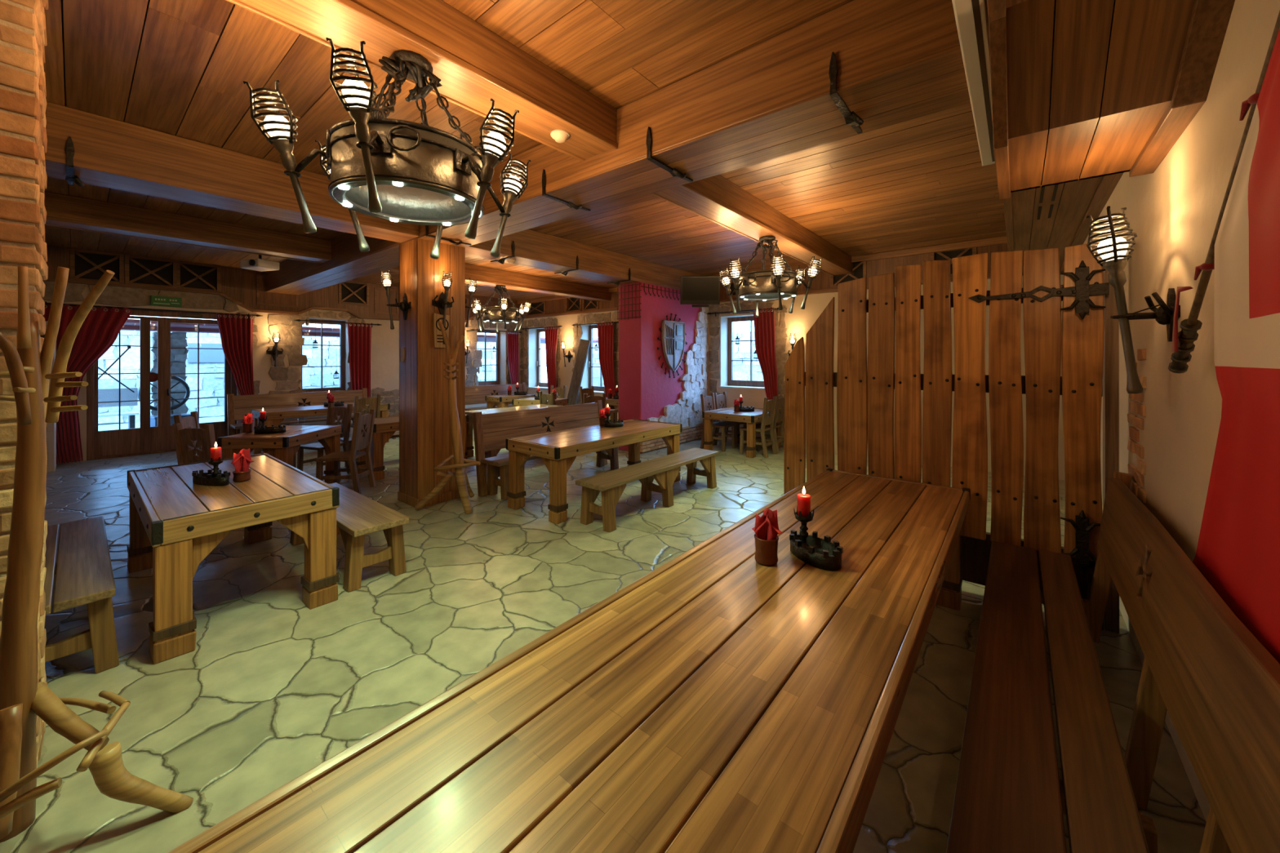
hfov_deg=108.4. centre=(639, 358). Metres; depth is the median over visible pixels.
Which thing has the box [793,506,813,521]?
cup
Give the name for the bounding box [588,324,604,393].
window
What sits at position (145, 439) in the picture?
door
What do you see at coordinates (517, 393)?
tray
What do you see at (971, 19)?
ceiling light
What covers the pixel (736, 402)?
napkins
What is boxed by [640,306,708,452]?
wall
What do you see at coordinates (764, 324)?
curtain
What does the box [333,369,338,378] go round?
lantern
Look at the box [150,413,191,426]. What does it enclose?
box
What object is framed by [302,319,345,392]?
window
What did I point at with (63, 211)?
beam
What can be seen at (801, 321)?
wall
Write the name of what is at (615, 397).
tray
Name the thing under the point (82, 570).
bench
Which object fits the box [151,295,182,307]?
exit sign
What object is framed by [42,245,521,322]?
trim
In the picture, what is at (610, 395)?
pot
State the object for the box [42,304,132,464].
curtain
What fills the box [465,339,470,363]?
torch
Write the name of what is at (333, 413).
wooden chair
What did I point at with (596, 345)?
lantern
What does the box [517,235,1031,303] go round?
beam
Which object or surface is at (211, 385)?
wall
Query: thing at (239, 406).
bench
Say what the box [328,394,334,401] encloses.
napkins
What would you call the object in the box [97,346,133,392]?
sticks
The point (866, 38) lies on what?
beam
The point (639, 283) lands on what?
lattice
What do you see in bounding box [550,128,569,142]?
smoke detector
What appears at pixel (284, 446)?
wooden table
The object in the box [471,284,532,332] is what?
chandelier
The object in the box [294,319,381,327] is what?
curtain rod
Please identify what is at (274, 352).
torch
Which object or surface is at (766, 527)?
napkins
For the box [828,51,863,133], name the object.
clamp
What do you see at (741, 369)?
window
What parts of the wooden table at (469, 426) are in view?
leg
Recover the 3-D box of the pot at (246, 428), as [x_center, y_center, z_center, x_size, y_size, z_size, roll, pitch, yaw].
[-4.747,0.831,5.593,0.106,0.110,0.104,0,0,39]
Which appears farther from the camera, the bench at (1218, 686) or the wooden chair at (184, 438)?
the wooden chair at (184, 438)
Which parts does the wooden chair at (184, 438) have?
post, panel, post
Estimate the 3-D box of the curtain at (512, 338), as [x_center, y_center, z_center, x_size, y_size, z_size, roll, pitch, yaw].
[-3.747,0.020,13.601,0.100,1.661,0.426,0,0,39]
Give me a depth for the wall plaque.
13.16 m
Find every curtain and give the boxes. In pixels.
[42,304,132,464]
[216,313,254,423]
[347,322,372,397]
[506,331,519,384]
[543,325,558,394]
[596,321,615,396]
[752,307,777,399]
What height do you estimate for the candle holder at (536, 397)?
0.190 m
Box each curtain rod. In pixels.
[44,301,262,318]
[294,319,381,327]
[471,328,521,334]
[521,325,562,331]
[571,321,618,327]
[706,307,778,316]
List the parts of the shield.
shield plate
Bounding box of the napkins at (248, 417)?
[241,413,253,423]
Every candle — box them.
[210,441,221,461]
[259,408,266,419]
[605,404,609,413]
[797,486,810,516]
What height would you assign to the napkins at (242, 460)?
0.217 m
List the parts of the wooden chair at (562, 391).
panel, post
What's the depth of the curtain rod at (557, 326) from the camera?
13.16 m
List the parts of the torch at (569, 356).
wall plate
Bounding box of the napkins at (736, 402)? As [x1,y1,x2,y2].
[733,399,739,405]
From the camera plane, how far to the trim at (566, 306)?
12.49 m
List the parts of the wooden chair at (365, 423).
leg, leg, seat, post, panel, post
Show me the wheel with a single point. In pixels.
(183, 382)
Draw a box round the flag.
[1192,27,1279,663]
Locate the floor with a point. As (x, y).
(273, 687)
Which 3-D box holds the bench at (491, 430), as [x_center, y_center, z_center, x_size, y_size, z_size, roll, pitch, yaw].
[-1.148,1.150,6.324,0.526,1.007,2.200,0,0,39]
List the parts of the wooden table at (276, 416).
leg, leg, leg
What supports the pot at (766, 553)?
on the wooden table at (720, 700)
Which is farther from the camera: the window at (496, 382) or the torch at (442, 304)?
the window at (496, 382)
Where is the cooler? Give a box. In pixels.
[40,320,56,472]
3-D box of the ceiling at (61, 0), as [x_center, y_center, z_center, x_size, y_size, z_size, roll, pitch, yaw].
[-2.291,-1.873,6.070,12.870,0.155,11.300,0,0,39]
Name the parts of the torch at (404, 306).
bulb, arm, wall plate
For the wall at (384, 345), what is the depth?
10.32 m
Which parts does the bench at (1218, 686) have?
seat, post, post, backrest, post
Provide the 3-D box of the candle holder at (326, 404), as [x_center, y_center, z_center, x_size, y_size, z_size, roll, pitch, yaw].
[-5.780,0.791,8.729,0.320,0.190,0.207,0,0,-29]
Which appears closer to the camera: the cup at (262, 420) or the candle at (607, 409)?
the cup at (262, 420)
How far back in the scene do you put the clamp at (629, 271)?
7.89 m
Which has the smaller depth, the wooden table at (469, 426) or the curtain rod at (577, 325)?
the wooden table at (469, 426)
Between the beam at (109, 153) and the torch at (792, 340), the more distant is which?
the torch at (792, 340)
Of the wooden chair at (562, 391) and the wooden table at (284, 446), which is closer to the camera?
the wooden table at (284, 446)
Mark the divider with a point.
(864, 399)
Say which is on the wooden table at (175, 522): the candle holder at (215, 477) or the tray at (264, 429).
the candle holder at (215, 477)
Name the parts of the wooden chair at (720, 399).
post, panel, post, seat, leg, leg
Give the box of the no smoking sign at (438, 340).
[432,312,449,347]
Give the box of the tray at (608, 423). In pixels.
[604,419,622,426]
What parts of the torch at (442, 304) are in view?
wall plate, bulb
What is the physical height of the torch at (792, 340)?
0.694 m
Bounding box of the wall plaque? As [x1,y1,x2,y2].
[187,342,224,362]
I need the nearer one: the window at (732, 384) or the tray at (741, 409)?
the tray at (741, 409)
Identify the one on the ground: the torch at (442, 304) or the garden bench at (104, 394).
the garden bench at (104, 394)
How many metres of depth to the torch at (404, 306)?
5.15 m
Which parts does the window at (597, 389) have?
sill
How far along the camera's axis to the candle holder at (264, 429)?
5.54 m
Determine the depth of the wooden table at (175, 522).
3.00 m
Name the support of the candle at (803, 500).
on the candle holder at (813, 550)
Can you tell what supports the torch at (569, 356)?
attached to the wall at (801, 321)
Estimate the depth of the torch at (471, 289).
5.79 m
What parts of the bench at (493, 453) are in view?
leg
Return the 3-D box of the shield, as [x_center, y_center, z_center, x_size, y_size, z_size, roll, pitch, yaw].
[0.626,-0.250,8.736,0.095,1.230,0.966,0,0,39]
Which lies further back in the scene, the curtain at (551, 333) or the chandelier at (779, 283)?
the curtain at (551, 333)
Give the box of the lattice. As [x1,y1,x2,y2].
[616,282,679,319]
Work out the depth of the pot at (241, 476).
3.34 m
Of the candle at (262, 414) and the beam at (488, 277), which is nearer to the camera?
the candle at (262, 414)
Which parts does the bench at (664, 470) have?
leg, leg, leg, seat, leg, leg, leg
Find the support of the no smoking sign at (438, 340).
attached to the pillar
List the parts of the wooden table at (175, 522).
leg, leg, leg, leg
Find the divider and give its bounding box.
[783,241,1109,630]
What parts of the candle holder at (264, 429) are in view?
stem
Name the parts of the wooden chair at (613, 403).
leg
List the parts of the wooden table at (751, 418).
leg, leg, leg, leg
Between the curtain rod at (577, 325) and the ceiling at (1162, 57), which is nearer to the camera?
the ceiling at (1162, 57)
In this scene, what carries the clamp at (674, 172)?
attached to the beam at (866, 38)
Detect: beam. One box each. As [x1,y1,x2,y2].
[44,101,418,242]
[44,191,331,263]
[226,0,617,161]
[265,0,1055,291]
[380,263,610,301]
[465,229,702,289]
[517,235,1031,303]
[651,174,853,276]
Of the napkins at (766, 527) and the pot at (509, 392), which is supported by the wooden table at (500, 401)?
the pot at (509, 392)
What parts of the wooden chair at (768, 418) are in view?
leg, seat, post, panel, post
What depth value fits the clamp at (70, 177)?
3.22 m
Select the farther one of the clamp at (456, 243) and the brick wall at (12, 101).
the clamp at (456, 243)
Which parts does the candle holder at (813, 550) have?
stem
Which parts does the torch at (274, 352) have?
wall plate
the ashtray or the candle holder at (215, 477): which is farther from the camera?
the candle holder at (215, 477)
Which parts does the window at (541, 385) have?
sill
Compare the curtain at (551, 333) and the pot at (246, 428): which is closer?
the pot at (246, 428)
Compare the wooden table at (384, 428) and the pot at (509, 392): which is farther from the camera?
the pot at (509, 392)
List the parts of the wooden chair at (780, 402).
seat, post, panel, post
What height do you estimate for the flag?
2.172 m
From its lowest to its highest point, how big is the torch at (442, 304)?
0.625 m
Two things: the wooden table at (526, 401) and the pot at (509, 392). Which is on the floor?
the wooden table at (526, 401)
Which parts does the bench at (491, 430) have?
post, leg, leg, seat, backrest, leg, post, leg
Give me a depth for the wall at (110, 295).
7.85 m
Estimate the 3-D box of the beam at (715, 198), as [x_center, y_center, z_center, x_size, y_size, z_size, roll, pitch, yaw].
[1.808,-1.604,5.917,0.334,0.292,5.550,0,0,39]
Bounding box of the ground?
[97,379,547,431]
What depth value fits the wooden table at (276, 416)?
8.04 m
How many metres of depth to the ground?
11.87 m
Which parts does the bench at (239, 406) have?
post, leg, seat, backrest, post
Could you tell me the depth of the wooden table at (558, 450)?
5.09 m
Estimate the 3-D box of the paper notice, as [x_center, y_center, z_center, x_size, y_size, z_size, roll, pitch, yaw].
[-2.739,-0.050,5.331,0.070,0.160,0.012,0,0,39]
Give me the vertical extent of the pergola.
2.360 m
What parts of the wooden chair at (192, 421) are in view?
post, panel, post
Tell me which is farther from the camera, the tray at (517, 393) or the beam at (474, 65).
the tray at (517, 393)
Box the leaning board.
[567,338,591,405]
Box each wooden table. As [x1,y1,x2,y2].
[126,453,339,664]
[167,468,970,852]
[217,424,342,484]
[250,402,390,454]
[352,414,468,480]
[465,403,559,457]
[485,394,535,408]
[505,418,681,524]
[511,396,568,406]
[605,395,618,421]
[702,406,781,457]
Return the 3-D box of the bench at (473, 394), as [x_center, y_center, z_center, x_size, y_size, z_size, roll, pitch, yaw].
[-3.624,1.150,11.874,0.566,1.007,1.950,0,0,39]
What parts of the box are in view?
lid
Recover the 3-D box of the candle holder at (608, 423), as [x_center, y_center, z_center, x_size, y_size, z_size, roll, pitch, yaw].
[-0.350,0.791,6.098,0.263,0.190,0.188,0,0,-24]
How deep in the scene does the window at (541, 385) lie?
13.86 m
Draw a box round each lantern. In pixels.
[312,319,318,347]
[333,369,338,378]
[594,325,598,350]
[734,316,739,344]
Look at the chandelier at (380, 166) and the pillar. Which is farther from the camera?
the pillar
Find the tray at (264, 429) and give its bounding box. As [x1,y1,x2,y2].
[253,424,285,433]
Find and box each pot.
[231,469,251,481]
[242,422,253,432]
[507,390,511,395]
[599,417,606,426]
[607,393,612,398]
[733,405,739,411]
[754,533,778,565]
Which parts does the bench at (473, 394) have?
seat, post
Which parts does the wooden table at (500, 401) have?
leg, leg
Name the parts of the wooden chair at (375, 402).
post, panel, post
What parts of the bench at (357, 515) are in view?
leg, leg, leg, seat, leg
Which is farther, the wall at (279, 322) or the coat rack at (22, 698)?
the wall at (279, 322)
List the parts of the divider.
rail, rail, rail, post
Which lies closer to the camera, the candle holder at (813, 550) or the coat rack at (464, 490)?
the candle holder at (813, 550)
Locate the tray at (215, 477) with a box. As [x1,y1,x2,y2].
[191,469,230,485]
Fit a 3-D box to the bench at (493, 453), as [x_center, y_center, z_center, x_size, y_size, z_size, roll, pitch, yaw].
[-1.833,1.426,7.633,0.364,0.454,1.803,0,0,39]
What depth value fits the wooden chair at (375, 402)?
8.34 m
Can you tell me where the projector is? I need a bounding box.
[240,254,279,271]
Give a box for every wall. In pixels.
[0,0,48,768]
[42,280,239,312]
[44,245,519,464]
[97,325,496,424]
[150,331,188,415]
[236,300,787,426]
[519,271,1064,480]
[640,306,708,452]
[1083,0,1279,822]
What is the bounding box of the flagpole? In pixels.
[1168,10,1279,373]
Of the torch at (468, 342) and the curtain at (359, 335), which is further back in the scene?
the torch at (468, 342)
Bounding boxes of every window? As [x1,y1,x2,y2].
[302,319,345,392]
[476,328,499,386]
[527,328,547,389]
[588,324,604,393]
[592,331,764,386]
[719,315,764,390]
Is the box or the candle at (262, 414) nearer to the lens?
the candle at (262, 414)
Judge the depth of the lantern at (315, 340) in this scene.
10.07 m
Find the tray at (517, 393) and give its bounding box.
[514,391,526,395]
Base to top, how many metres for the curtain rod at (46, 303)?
0.100 m
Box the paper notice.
[400,347,404,361]
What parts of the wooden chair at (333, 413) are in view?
leg, leg, seat, post, panel, post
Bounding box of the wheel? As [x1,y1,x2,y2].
[137,374,190,411]
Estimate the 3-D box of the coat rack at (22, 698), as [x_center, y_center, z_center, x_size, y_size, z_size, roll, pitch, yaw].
[-1.976,0.696,1.551,0.607,2.047,0.417,0,0,6]
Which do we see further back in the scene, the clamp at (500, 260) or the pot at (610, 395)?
the pot at (610, 395)
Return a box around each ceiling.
[43,0,1106,300]
[61,0,144,245]
[987,0,1235,272]
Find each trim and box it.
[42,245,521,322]
[519,291,618,319]
[720,243,1063,302]
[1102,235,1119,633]
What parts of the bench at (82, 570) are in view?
seat, leg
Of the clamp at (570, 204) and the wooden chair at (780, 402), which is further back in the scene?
the wooden chair at (780, 402)
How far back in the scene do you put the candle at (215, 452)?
3.28 m
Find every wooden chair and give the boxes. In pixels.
[172,422,215,464]
[173,411,222,458]
[297,403,352,475]
[315,408,375,493]
[349,394,381,437]
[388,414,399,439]
[538,391,555,404]
[550,385,566,398]
[579,386,594,404]
[583,393,605,408]
[602,408,618,421]
[700,392,736,451]
[714,391,746,448]
[739,395,777,457]
[755,394,785,453]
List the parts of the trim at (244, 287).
opening frame, rail, panel moulding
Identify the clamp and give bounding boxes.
[65,136,84,186]
[425,225,471,245]
[490,240,515,264]
[542,168,590,211]
[554,255,578,275]
[607,267,631,285]
[645,126,693,182]
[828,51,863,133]
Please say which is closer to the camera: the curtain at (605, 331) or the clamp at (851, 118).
the clamp at (851, 118)
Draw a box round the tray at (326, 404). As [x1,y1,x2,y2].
[324,401,343,406]
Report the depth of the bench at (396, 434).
7.03 m
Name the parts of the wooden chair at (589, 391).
post, panel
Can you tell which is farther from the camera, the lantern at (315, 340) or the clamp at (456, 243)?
the lantern at (315, 340)
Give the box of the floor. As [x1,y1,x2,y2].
[0,429,1206,852]
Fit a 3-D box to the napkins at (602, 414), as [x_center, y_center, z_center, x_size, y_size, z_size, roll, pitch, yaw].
[-0.493,0.763,6.165,0.091,0.217,0.122,0,0,28]
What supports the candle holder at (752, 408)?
on the wooden table at (751, 418)
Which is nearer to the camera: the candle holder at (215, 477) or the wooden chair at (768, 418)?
the candle holder at (215, 477)
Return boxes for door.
[86,309,236,460]
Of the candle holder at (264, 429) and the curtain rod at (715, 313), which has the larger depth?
the curtain rod at (715, 313)
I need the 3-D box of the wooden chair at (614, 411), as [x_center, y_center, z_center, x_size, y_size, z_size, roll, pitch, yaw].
[-0.729,1.280,8.320,0.560,0.740,0.400,0,0,39]
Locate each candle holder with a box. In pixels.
[191,455,230,485]
[253,416,285,433]
[324,395,343,406]
[514,387,526,395]
[534,391,539,399]
[604,411,622,426]
[613,390,618,399]
[739,400,754,411]
[789,506,843,570]
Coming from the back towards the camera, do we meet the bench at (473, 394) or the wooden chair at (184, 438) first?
the bench at (473, 394)
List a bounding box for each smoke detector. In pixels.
[506,258,515,263]
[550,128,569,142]
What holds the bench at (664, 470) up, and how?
on the floor
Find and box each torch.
[266,332,283,366]
[380,270,410,329]
[431,271,454,326]
[465,277,477,327]
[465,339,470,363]
[560,341,573,367]
[787,333,796,356]
[1085,205,1180,394]
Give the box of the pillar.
[397,238,465,507]
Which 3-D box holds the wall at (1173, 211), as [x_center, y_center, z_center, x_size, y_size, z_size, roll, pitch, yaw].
[2.504,-0.075,2.021,0.320,3.450,10.700,0,0,39]
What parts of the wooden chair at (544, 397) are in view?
post, panel, post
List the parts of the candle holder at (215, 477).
stem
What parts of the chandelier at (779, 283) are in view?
bulb, bulb, bracket arm, hanging chain, hanging chain, hanging chain, bracket arm, bulb, hanging chain, bracket arm, bulb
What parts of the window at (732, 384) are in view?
sill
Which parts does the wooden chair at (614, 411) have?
leg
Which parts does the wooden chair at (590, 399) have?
post, panel, post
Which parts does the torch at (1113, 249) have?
bulb, arm, wall plate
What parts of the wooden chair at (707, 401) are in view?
post, panel, post, leg, seat, leg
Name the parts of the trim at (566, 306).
opening frame, rail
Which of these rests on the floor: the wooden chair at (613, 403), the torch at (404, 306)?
the wooden chair at (613, 403)
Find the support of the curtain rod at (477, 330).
attached to the wall at (279, 322)
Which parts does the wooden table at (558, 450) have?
leg, leg, leg, leg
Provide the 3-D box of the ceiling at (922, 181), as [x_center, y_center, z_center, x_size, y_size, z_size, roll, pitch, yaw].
[-2.246,-1.775,5.969,12.467,0.050,10.794,0,0,39]
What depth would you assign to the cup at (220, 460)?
3.27 m
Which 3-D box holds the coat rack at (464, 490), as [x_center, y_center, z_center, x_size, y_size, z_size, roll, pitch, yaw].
[-2.081,0.624,5.001,0.659,2.090,0.370,0,0,-23]
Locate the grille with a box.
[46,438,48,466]
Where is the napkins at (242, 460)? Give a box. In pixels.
[231,448,253,472]
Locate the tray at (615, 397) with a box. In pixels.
[613,395,618,399]
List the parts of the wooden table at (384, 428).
leg, leg, leg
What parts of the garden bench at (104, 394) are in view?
backrest, seat, leg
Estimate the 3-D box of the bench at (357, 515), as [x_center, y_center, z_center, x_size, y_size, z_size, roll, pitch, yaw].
[-2.470,1.426,3.853,1.552,0.454,0.404,0,0,39]
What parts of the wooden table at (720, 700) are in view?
leg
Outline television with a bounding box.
[680,275,720,306]
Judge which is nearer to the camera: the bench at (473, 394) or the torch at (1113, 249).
the torch at (1113, 249)
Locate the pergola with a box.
[120,319,598,343]
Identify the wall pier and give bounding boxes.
[618,281,707,453]
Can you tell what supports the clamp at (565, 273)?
attached to the beam at (533, 249)
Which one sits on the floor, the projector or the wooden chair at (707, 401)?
the wooden chair at (707, 401)
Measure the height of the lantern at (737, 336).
0.650 m
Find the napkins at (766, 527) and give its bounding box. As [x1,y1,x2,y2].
[751,507,782,540]
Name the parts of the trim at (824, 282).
opening frame, rail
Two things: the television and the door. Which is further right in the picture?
the television
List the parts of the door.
sidelight panel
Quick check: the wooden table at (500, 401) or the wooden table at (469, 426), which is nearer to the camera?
the wooden table at (469, 426)
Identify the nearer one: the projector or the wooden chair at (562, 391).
the projector
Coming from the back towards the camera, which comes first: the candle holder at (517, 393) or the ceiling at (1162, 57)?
the candle holder at (517, 393)
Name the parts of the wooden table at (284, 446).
leg, leg, leg, leg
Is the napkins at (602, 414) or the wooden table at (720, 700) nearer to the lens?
the wooden table at (720, 700)
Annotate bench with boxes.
[44,515,119,674]
[97,387,139,428]
[226,387,367,435]
[289,482,408,591]
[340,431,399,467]
[465,382,525,411]
[472,400,618,500]
[484,448,501,466]
[575,448,718,532]
[946,471,1279,852]
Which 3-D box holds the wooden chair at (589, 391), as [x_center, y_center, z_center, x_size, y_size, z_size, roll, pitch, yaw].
[-1.106,1.151,10.914,0.506,1.006,0.439,0,0,39]
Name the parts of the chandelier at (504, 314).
hanging chain, hanging chain, hanging chain, bracket arm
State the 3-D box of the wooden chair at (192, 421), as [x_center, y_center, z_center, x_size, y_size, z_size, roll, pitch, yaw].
[-5.241,1.151,5.630,0.506,1.006,0.439,0,0,-22]
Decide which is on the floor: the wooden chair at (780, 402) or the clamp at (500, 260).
the wooden chair at (780, 402)
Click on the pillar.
(425, 440)
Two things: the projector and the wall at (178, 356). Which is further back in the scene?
the wall at (178, 356)
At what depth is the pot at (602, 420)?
6.12 m
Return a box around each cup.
[207,455,224,464]
[258,416,267,421]
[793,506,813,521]
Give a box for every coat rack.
[0,266,193,843]
[414,320,480,514]
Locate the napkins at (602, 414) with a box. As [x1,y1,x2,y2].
[599,408,606,417]
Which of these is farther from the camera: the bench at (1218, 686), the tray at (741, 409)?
the tray at (741, 409)
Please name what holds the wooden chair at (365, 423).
on the floor
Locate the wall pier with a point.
(645, 389)
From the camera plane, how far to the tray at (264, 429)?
5.53 m
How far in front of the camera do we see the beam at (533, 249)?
6.95 m
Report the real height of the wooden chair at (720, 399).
1.006 m
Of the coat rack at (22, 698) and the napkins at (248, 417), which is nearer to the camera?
the coat rack at (22, 698)
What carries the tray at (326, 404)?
on the candle holder at (326, 404)
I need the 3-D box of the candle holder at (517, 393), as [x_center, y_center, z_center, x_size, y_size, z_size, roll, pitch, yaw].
[-2.964,0.791,11.464,0.320,0.190,0.207,0,0,11]
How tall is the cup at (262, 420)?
0.052 m
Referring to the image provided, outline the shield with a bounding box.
[657,313,687,377]
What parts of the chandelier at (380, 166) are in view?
bulb, bracket arm, bulb, bracket arm, hanging chain, hanging chain, hanging chain, hanging chain, bracket arm, bulb, bracket arm, bulb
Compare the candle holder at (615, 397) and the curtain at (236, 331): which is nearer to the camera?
the curtain at (236, 331)
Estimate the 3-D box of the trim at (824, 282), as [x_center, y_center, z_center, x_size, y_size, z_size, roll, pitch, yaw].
[3.572,-1.465,7.988,5.620,0.570,0.110,0,0,39]
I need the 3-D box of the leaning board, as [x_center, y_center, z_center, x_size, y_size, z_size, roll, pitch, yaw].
[-1.655,0.565,12.015,0.739,2.186,0.274,0,0,-7]
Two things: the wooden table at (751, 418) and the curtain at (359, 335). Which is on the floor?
the wooden table at (751, 418)
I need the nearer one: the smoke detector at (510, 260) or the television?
the smoke detector at (510, 260)
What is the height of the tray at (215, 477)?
0.076 m
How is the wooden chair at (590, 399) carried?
on the floor
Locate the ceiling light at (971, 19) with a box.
[951,0,995,166]
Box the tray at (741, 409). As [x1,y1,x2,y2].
[739,405,754,411]
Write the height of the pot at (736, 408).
0.110 m
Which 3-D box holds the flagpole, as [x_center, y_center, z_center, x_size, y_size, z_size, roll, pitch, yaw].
[1.468,-0.651,1.091,0.056,1.407,1.558,0,0,39]
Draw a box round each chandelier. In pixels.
[243,37,530,258]
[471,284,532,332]
[719,235,822,316]

